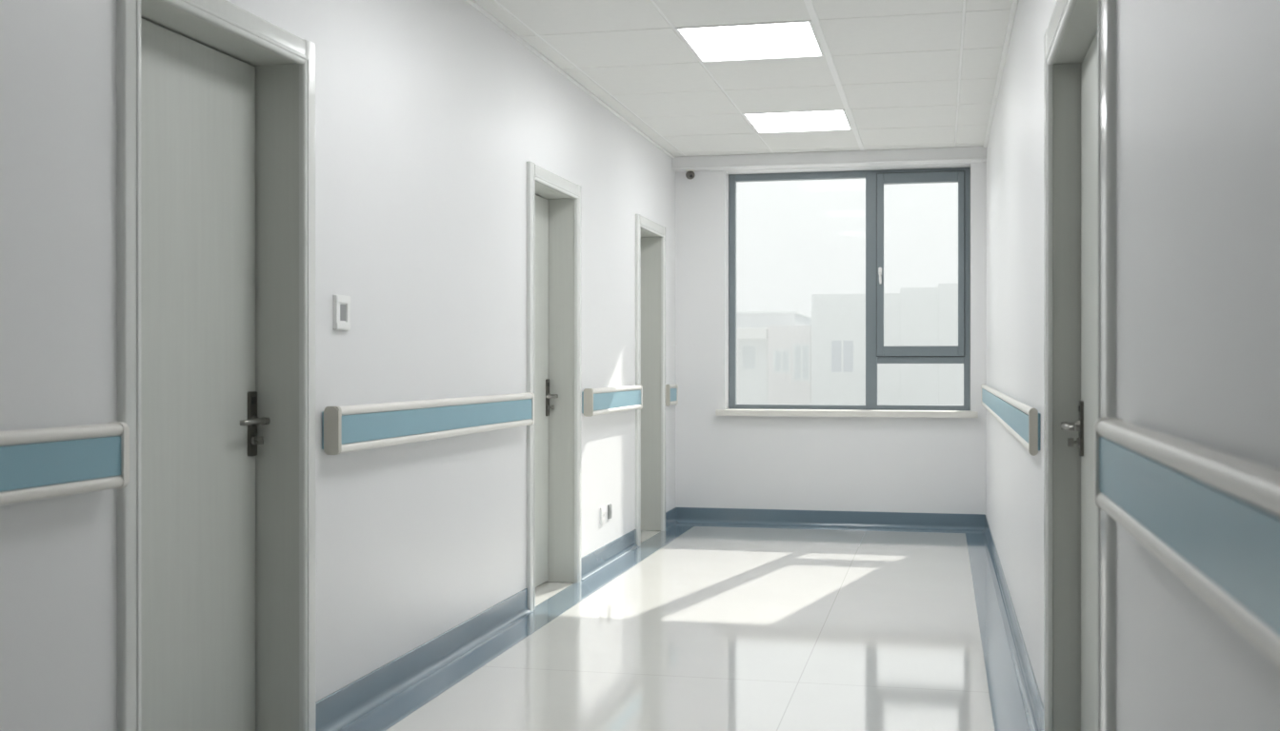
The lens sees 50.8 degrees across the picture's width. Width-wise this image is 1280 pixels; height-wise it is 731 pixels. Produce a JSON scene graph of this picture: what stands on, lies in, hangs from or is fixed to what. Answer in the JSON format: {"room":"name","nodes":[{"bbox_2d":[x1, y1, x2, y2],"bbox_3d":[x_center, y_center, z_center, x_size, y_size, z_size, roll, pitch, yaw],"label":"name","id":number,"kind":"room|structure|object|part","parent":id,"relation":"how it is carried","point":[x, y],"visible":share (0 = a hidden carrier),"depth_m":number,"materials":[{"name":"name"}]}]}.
{"room":"hospital interior","nodes":[
{"label":"hospital interior","id":0,"kind":"room"},
{"bbox_2d":[0,0,675,730],"bbox_3d":[-1.198,-0.227,4.032,0.360,2.740,11.750,0,0,13],"label":"wall","id":1,"kind":"structure","parent":0,"point":[430,116],"depth_m":4.58,"materials":[{"name":"paint"}]},
{"bbox_2d":[0,421,129,505],"bbox_3d":[-1.625,0.208,1.159,0.057,0.150,3.955,0,0,13],"label":"handrail","id":2,"kind":"object","parent":1,"relation":"attached to","point":[36,464],"visible":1,"depth_m":2.85,"materials":[{"name":"blue plastic"}]},
{"bbox_3d":[-1.622,0.208,1.159,0.039,0.089,3.911,0,0,13],"label":"blue panel","id":3,"kind":"part","parent":2,"relation":"part of","materials":[{"name":"plastic"}]},
{"bbox_2d":[116,0,315,730],"bbox_3d":[-1.201,0.086,3.634,0.238,2.114,0.986,0,0,13],"label":"door","id":4,"kind":"structure","parent":1,"relation":"in","point":[215,100],"depth_m":3.80,"materials":[{"name":"laminate"}]},
{"bbox_3d":[-1.156,0.174,4.020,0.009,0.193,0.042,0,0,13],"label":"handle","id":5,"kind":"part","parent":4,"relation":"part of","materials":[{"name":"brown metal"}]},
{"bbox_3d":[-1.140,0.165,3.959,0.048,0.032,0.145,0,0,13],"label":"lever","id":6,"kind":"part","parent":4,"relation":"part of","materials":[{"name":"silver metal"}]},
{"bbox_2d":[333,294,350,330],"bbox_3d":[-0.949,-0.168,4.294,0.014,0.112,0.104,0,0,13],"label":"light switch","id":7,"kind":"object","parent":1,"relation":"attached to","point":[341,303],"visible":1,"depth_m":4.28,"materials":[{"name":"white plastic"}]},
{"bbox_2d":[315,588,532,730],"bbox_3d":[-0.746,1.084,5.159,0.034,0.110,2.181,0,0,13],"label":"baseboard","id":8,"kind":"structure","parent":1,"relation":"attached to","point":[342,708],"depth_m":4.87,"materials":[{"name":"blue plastic"}]},
{"bbox_2d":[321,392,534,455],"bbox_3d":[-0.733,0.199,5.162,0.057,0.150,2.053,0,0,13],"label":"handrail","id":9,"kind":"object","parent":1,"relation":"attached to","point":[345,429],"visible":1,"depth_m":4.80,"materials":[{"name":"blue plastic"}]},
{"bbox_3d":[-0.730,0.199,5.161,0.039,0.089,2.009,0,0,13],"label":"blue panel","id":10,"kind":"part","parent":9,"relation":"part of","materials":[{"name":"plastic"}]},
{"bbox_2d":[526,161,580,611],"bbox_3d":[-0.519,0.097,6.694,0.238,2.081,0.910,0,0,13],"label":"door","id":11,"kind":"structure","parent":1,"relation":"in","point":[553,202],"depth_m":7.05,"materials":[{"name":"laminate"}]},
{"bbox_3d":[-0.482,0.169,7.043,0.009,0.193,0.042,0,0,13],"label":"handle","id":12,"kind":"part","parent":11,"relation":"part of","materials":[{"name":"brown metal"}]},
{"bbox_3d":[-0.466,0.160,6.981,0.048,0.032,0.145,0,0,13],"label":"lever","id":13,"kind":"part","parent":11,"relation":"part of","materials":[{"name":"silver metal"}]},
{"bbox_2d":[464,0,675,158],"bbox_3d":[-1.026,-1.471,3.925,0.022,0.012,11.620,0,0,13],"label":"trim","id":14,"kind":"structure","parent":1,"relation":"attached to","point":[472,3],"depth_m":6.67,"materials":[{"name":"white paint"}]},
{"bbox_2d":[600,506,604,524],"bbox_3d":[-0.210,0.845,7.614,0.011,0.094,0.082,0,0,13],"label":"wall outlet","id":15,"kind":"object","parent":1,"relation":"attached to","point":[602,510],"visible":1,"depth_m":7.58,"materials":[{"name":"white plastic"}]},
{"bbox_2d":[601,509,604,521],"bbox_3d":[-0.206,0.845,7.614,0.002,0.068,0.059,0,0,13],"label":"socket","id":16,"kind":"object","parent":15,"relation":"attached to","point":[603,510],"depth_m":7.60,"materials":[{"name":"white plastic"}]},
{"bbox_2d":[607,503,611,519],"bbox_3d":[-0.173,0.843,7.780,0.011,0.084,0.062,0,0,13],"label":"wall outlet","id":17,"kind":"object","parent":1,"relation":"attached to","point":[610,505],"visible":1,"depth_m":7.76,"materials":[{"name":"grey plastic"}]},
{"bbox_2d":[580,529,639,580],"bbox_3d":[-0.162,1.080,7.778,0.034,0.110,1.354,0,0,13],"label":"baseboard","id":18,"kind":"structure","parent":1,"relation":"attached to","point":[593,563],"depth_m":7.71,"materials":[{"name":"blue plastic"}]},
{"bbox_2d":[581,384,642,417],"bbox_3d":[-0.146,0.197,7.796,0.057,0.150,1.245,0,0,13],"label":"handrail","id":19,"kind":"object","parent":1,"relation":"attached to","point":[600,401],"visible":1,"depth_m":7.61,"materials":[{"name":"blue plastic"}]},
{"bbox_3d":[-0.143,0.197,7.796,0.039,0.089,1.201,0,0,13],"label":"blue panel","id":20,"kind":"part","parent":19,"relation":"part of","materials":[{"name":"plastic"}]},
{"bbox_2d":[635,214,665,546],"bbox_3d":[-0.078,0.091,8.905,0.338,2.085,0.880,0,0,13],"label":"door","id":21,"kind":"structure","parent":1,"relation":"in","point":[650,236],"depth_m":9.24,"materials":[{"name":"laminate"}]},
{"bbox_2d":[665,383,678,406],"bbox_3d":[0.220,0.206,9.482,0.037,0.150,0.305,0,0,13],"label":"handrail","id":22,"kind":"object","parent":1,"relation":"attached to","point":[671,390],"visible":0.99,"depth_m":9.44,"materials":[{"name":"blue plastic"}]},
{"bbox_3d":[0.222,0.206,9.482,0.019,0.089,0.261,0,0,13],"label":"blue panel","id":23,"kind":"part","parent":22,"relation":"part of","materials":[{"name":"plastic"}]},
{"bbox_2d":[665,507,679,529],"bbox_3d":[0.225,1.077,9.515,0.034,0.110,0.432,0,0,13],"label":"baseboard","id":24,"kind":"structure","parent":1,"relation":"attached to","point":[670,515],"depth_m":9.54,"materials":[{"name":"blue plastic"}]},
{"bbox_2d":[339,522,1029,730],"bbox_3d":[0.037,1.143,3.759,2.172,0.001,11.750,0,0,13],"label":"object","id":25,"kind":"structure","parent":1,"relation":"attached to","point":[1008,711],"depth_m":5.61,"materials":[{"name":"plastic"}]},
{"bbox_2d":[385,526,994,730],"bbox_3d":[0.059,1.203,3.857,2.892,0.120,12.350,0,0,13],"label":"floor","id":26,"kind":"structure","parent":0,"point":[718,629],"depth_m":5.48,"materials":[{"name":"tile"}]},
{"bbox_2d":[473,0,1012,157],"bbox_3d":[0.059,-1.535,3.852,2.892,0.124,12.350,0,0,13],"label":"ceiling","id":27,"kind":"structure","parent":0,"point":[905,74],"depth_m":6.73,"materials":[{"name":"tile"}]},
{"bbox_2d":[674,20,824,62],"bbox_3d":[0.517,-1.493,6.179,0.597,0.031,0.680,0,0,13],"label":"recessed light","id":28,"kind":"object","parent":27,"relation":"in","point":[783,39],"visible":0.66,"depth_m":6.17,"materials":[{"name":"white plastic"}]},
{"bbox_2d":[742,109,852,133],"bbox_3d":[0.968,-1.496,8.205,0.597,0.031,0.680,0,0,13],"label":"recessed light","id":29,"kind":"object","parent":27,"relation":"in","point":[823,120],"visible":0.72,"depth_m":8.21,"materials":[{"name":"white plastic"}]},
{"bbox_2d":[675,161,986,515],"bbox_3d":[1.359,-0.236,9.686,2.892,2.740,0.400,0,0,13],"label":"wall","id":30,"kind":"structure","parent":0,"point":[910,465],"depth_m":9.56,"materials":[{"name":"paint"}]},
{"bbox_2d":[685,169,695,179],"bbox_3d":[0.360,-1.363,9.632,0.072,0.066,0.072,0,0,13],"label":"dome camera","id":31,"kind":"object","parent":30,"relation":"attached to","point":[690,174],"visible":1,"depth_m":9.61,"materials":[{"name":"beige plastic"}]},
{"bbox_2d":[671,146,986,172],"bbox_3d":[1.300,-1.441,9.421,2.172,0.090,0.138,0,0,13],"label":"trim","id":32,"kind":"structure","parent":30,"relation":"attached to","point":[967,154],"depth_m":9.36,"materials":[{"name":"paint"}]},
{"bbox_2d":[676,507,984,531],"bbox_3d":[1.312,1.077,9.476,2.160,0.110,0.034,0,0,13],"label":"baseboard","id":33,"kind":"structure","parent":30,"relation":"attached to","point":[684,515],"depth_m":9.48,"materials":[{"name":"blue plastic"}]},
{"bbox_2d":[985,0,1279,730],"bbox_3d":[1.273,-0.226,3.481,0.360,2.740,11.750,0,0,13],"label":"wall","id":34,"kind":"structure","parent":0,"point":[1198,81],"depth_m":1.89,"materials":[{"name":"paint"}]},
{"bbox_2d":[983,0,1018,147],"bbox_3d":[1.072,-1.470,3.457,0.022,0.012,11.620,0,0,13],"label":"trim","id":35,"kind":"structure","parent":34,"relation":"attached to","point":[1014,3],"depth_m":6.58,"materials":[{"name":"white paint"}]},
{"bbox_2d":[980,515,1043,730],"bbox_3d":[1.758,1.082,6.566,0.034,0.110,5.522,0,0,13],"label":"baseboard","id":36,"kind":"structure","parent":34,"relation":"attached to","point":[1032,704],"depth_m":5.31,"materials":[{"name":"blue plastic"}]},
{"bbox_2d":[1043,0,1116,730],"bbox_3d":[1.075,0.102,3.119,0.169,2.084,1.495,0,0,13],"label":"door","id":37,"kind":"structure","parent":34,"relation":"in","point":[1080,36],"depth_m":3.72,"materials":[{"name":"laminate"}]},
{"bbox_3d":[1.167,0.166,3.640,0.048,0.032,0.145,0,0,13],"label":"lever","id":38,"kind":"part","parent":37,"relation":"part of","materials":[{"name":"silver metal"}]},
{"bbox_3d":[1.207,0.172,3.689,0.009,0.150,0.042,0,0,13],"label":"handle","id":39,"kind":"part","parent":37,"relation":"part of","materials":[{"name":"grey metal"}]},
{"bbox_2d":[1094,418,1279,669],"bbox_3d":[0.416,0.164,0.594,0.057,0.150,3.340,0,0,13],"label":"handrail","id":40,"kind":"object","parent":34,"relation":"attached to","point":[1211,517],"visible":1,"depth_m":1.33,"materials":[{"name":"blue plastic"}]},
{"label":"outside","id":41,"kind":"structure","parent":0,"visible":0},
{"bbox_3d":[1.177,5.213,51.255,120.000,0.300,79.450,0,0,13],"label":"ground","id":42,"kind":"structure","parent":41,"visible":0},
{"bbox_2d":[736,327,767,404],"bbox_3d":[2.926,1.888,48.068,3.600,6.360,3.700,0,0,13],"label":"building","id":43,"kind":"structure","parent":42,"relation":"on","point":[751,343],"depth_m":46.63,"materials":[{"name":"white concrete"}]},
{"bbox_3d":[3.294,2.086,46.270,0.140,5.970,0.150,0,0,13],"label":"post","id":44,"kind":"part","parent":43,"relation":"part of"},
{"bbox_3d":[3.772,-0.279,46.687,0.450,0.800,0.020,0,0,13],"label":"pane","id":45,"kind":"part","parent":43,"relation":"part of","materials":[{"name":"grey glass"}]},
{"bbox_2d":[736,311,811,328],"bbox_3d":[2.930,1.516,55.161,7.920,7.080,9.250,0,0,13],"label":"building","id":46,"kind":"structure","parent":42,"relation":"on","point":[744,319],"depth_m":50.21,"materials":[{"name":"white concrete"}]},
{"bbox_2d":[767,325,811,404],"bbox_3d":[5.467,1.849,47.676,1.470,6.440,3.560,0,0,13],"label":"building","id":47,"kind":"structure","parent":42,"relation":"on","point":[789,347],"depth_m":45.99,"materials":[{"name":"white concrete"}]},
{"bbox_3d":[4.842,-0.143,46.039,0.460,0.670,0.020,0,0,13],"label":"pane","id":48,"kind":"part","parent":47,"relation":"part of","materials":[{"name":"grey glass"}]},
{"bbox_3d":[5.500,-0.113,45.892,0.470,1.130,0.020,0,0,13],"label":"pane","id":49,"kind":"part","parent":47,"relation":"part of","materials":[{"name":"grey glass"}]},
{"bbox_2d":[811,283,963,405],"bbox_3d":[13.762,1.189,50.692,13.190,7.750,15.060,0,0,13],"label":"building","id":50,"kind":"structure","parent":42,"relation":"on","point":[912,316],"depth_m":44.28,"materials":[{"name":"white concrete"}]},
{"bbox_3d":[6.693,-0.306,44.601,0.720,1.040,0.020,0,0,13],"label":"pane","id":51,"kind":"part","parent":50,"relation":"part of","materials":[{"name":"grey glass"}]}
]}

